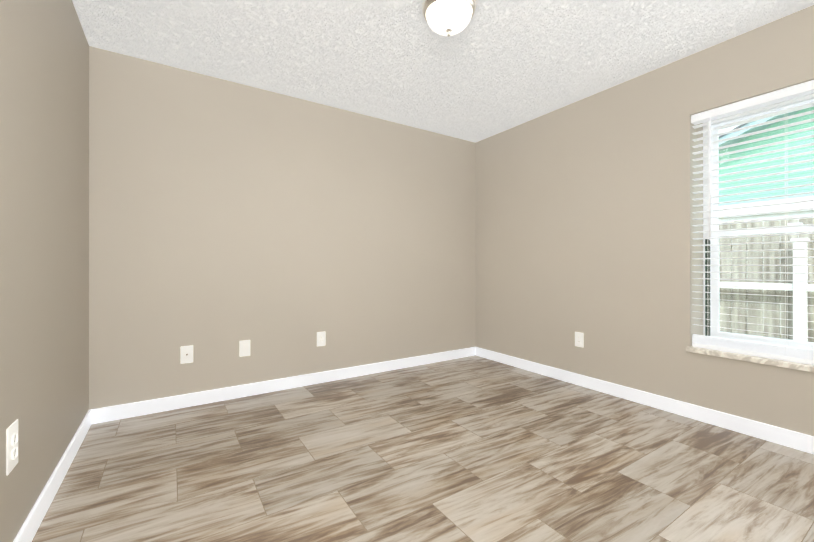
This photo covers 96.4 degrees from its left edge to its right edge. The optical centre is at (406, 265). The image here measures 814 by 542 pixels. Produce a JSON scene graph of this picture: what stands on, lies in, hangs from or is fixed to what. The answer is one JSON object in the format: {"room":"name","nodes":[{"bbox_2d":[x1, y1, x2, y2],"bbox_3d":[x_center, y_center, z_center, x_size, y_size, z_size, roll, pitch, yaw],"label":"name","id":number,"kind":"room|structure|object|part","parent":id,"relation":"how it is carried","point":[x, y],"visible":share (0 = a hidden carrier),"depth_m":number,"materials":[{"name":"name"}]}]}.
{"room":"empty bedroom","nodes":[
{"label":"empty bedroom","id":0,"kind":"room"},
{"bbox_2d":[0,0,88,541],"bbox_3d":[-1.109,-0.202,0.750,0.150,2.440,3.700,0,0,-33],"label":"wall","id":1,"kind":"structure","parent":0,"point":[44,222],"depth_m":1.49,"materials":[{"name":"paint"}]},
{"bbox_2d":[6,419,17,475],"bbox_3d":[-1.312,0.602,1.213,0.011,0.151,0.096,0,0,-33],"label":"duplex electrical outlet","id":2,"kind":"object","parent":1,"relation":"attached to","point":[11,445],"visible":1,"depth_m":1.20,"materials":[{"name":"white plastic"}]},
{"bbox_2d":[13,410,90,541],"bbox_3d":[-1.077,0.971,0.850,0.014,0.094,3.536,0,0,-33],"label":"baseboard","id":3,"kind":"structure","parent":1,"relation":"attached to","point":[30,525],"depth_m":1.58,"materials":[{"name":"white paint"}]},
{"bbox_2d":[89,46,475,409],"bbox_3d":[-0.609,-0.199,3.365,3.830,2.440,0.150,0,0,-33],"label":"wall","id":4,"kind":"structure","parent":0,"point":[279,231],"depth_m":2.89,"materials":[{"name":"paint"}]},
{"bbox_2d":[180,345,192,363],"bbox_3d":[-1.592,0.642,2.631,0.080,0.126,0.015,0,0,-33],"label":"outlet","id":5,"kind":"object","parent":4,"relation":"attached to","point":[186,354],"visible":1,"depth_m":2.63,"materials":[{"name":"white plastic"}]},
{"bbox_2d":[239,340,249,356],"bbox_3d":[-1.268,0.644,2.844,0.080,0.126,0.008,0,0,-33],"label":"electrical outlet","id":6,"kind":"object","parent":4,"relation":"attached to","point":[244,347],"visible":1,"depth_m":2.84,"materials":[{"name":"white plastic"}]},
{"bbox_2d":[88,347,475,423],"bbox_3d":[-0.627,0.974,3.255,3.380,0.094,0.014,0,0,-33],"label":"baseboard","id":7,"kind":"structure","parent":4,"relation":"attached to","point":[115,412],"depth_m":2.88,"materials":[{"name":"white paint"}]},
{"bbox_2d":[317,331,325,346],"bbox_3d":[-0.749,0.639,3.178,0.080,0.126,0.011,0,0,-33],"label":"duplex electrical outlet","id":8,"kind":"object","parent":4,"relation":"attached to","point":[321,338],"visible":1,"depth_m":3.18,"materials":[{"name":"white plastic"}]},
{"bbox_2d":[32,355,813,541],"bbox_3d":[0.396,1.069,1.811,3.830,0.100,3.850,0,0,-33],"label":"floor","id":9,"kind":"structure","parent":0,"point":[474,448],"depth_m":1.80,"materials":[{"name":"tile"}]},
{"bbox_2d":[72,0,813,142],"bbox_3d":[0.396,-1.481,1.813,3.830,0.120,3.850,0,0,-33],"label":"ceiling","id":10,"kind":"structure","parent":0,"point":[493,67],"depth_m":2.34,"materials":[{"name":"white paint"}]},
{"bbox_2d":[420,0,477,36],"bbox_3d":[0.227,-1.331,1.972,0.310,0.179,0.310,0,0,-33],"label":"ceiling lamp","id":11,"kind":"object","parent":10,"relation":"attached to","point":[448,18],"visible":1,"depth_m":1.91,"materials":[{"name":"white glass"}]},
{"bbox_2d":[476,5,813,435],"bbox_3d":[1.919,-0.200,2.708,0.300,2.440,3.700,0,0,-33],"label":"wall","id":12,"kind":"structure","parent":0,"point":[585,215],"depth_m":2.79,"materials":[{"name":"paint"}]},
{"bbox_2d":[575,332,583,347],"bbox_3d":[1.472,0.630,3.111,0.011,0.126,0.080,0,0,-33],"label":"duplex electrical outlet","id":13,"kind":"object","parent":12,"relation":"attached to","point":[579,339],"visible":1,"depth_m":3.11,"materials":[{"name":"white plastic"}]},
{"bbox_2d":[476,347,813,453],"bbox_3d":[1.750,0.973,2.678,0.014,0.094,3.536,0,0,-33],"label":"baseboard","id":14,"kind":"structure","parent":12,"relation":"attached to","point":[786,437],"depth_m":2.51,"materials":[{"name":"white paint"}]},
{"bbox_2d":[686,346,813,371],"bbox_3d":[2.237,0.560,2.127,0.265,0.030,0.930,0,0,-33],"label":"window sill","id":15,"kind":"structure","parent":12,"relation":"attached to","point":[767,361],"depth_m":2.16,"materials":[{"name":"stone"}]},
{"bbox_2d":[691,80,813,364],"bbox_3d":[2.171,-0.236,2.085,0.084,1.557,0.894,0,0,-33],"label":"window blinds","id":16,"kind":"object","parent":12,"relation":"attached to","point":[791,354],"visible":1,"depth_m":2.19,"materials":[{"name":"white plastic"}]},
{"bbox_3d":[2.182,0.528,2.091,0.042,0.028,0.888,0,0,-33],"label":"rail","id":17,"kind":"part","parent":16,"relation":"part of","materials":[{"name":"white plastic"}]},
{"bbox_2d":[703,93,813,349],"bbox_3d":[2.365,-0.238,2.210,0.071,1.565,0.900,0,0,-33],"label":"window","id":18,"kind":"structure","parent":12,"relation":"in","point":[705,234],"depth_m":2.43,"materials":[{"name":"white plastic"}]},
{"bbox_2d":[705,239,710,335],"bbox_3d":[2.109,0.149,2.549,0.004,0.688,0.029,0,0,-33],"label":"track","id":19,"kind":"object","parent":18,"relation":"attached to","point":[707,298],"visible":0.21,"depth_m":2.55,"materials":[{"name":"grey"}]},
{"bbox_3d":[2.352,0.122,2.201,0.040,0.762,0.816,0,0,-33],"label":"window sash","id":20,"kind":"part","parent":18,"relation":"part of","materials":[{"name":"white plastic"}]},
{"bbox_3d":[2.382,-0.592,2.222,0.024,0.773,0.816,0,0,-33],"label":"window sash","id":21,"kind":"part","parent":18,"relation":"part of","materials":[{"name":"white plastic"}]},
{"label":"outside","id":22,"kind":"structure","parent":0,"visible":0},
{"bbox_3d":[16.847,1.331,13.791,36.810,0.100,55.000,0,0,-33],"label":"ground","id":23,"kind":"structure","parent":22,"visible":0},
{"bbox_2d":[719,217,813,341],"bbox_3d":[3.679,0.347,5.325,0.231,1.852,19.084,0,0,-33],"label":"fence","id":24,"kind":"object","parent":23,"relation":"on","point":[744,290],"depth_m":4.38,"materials":[{"name":"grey weathered wood"}]},
{"bbox_2d":[719,107,813,332],"bbox_3d":[11.225,-1.458,5.757,6.580,5.462,15.599,0,0,-33],"label":"neighbouring house","id":25,"kind":"structure","parent":23,"relation":"on","point":[771,178],"depth_m":6.96,"materials":[{"name":"teal paint"}]}
]}

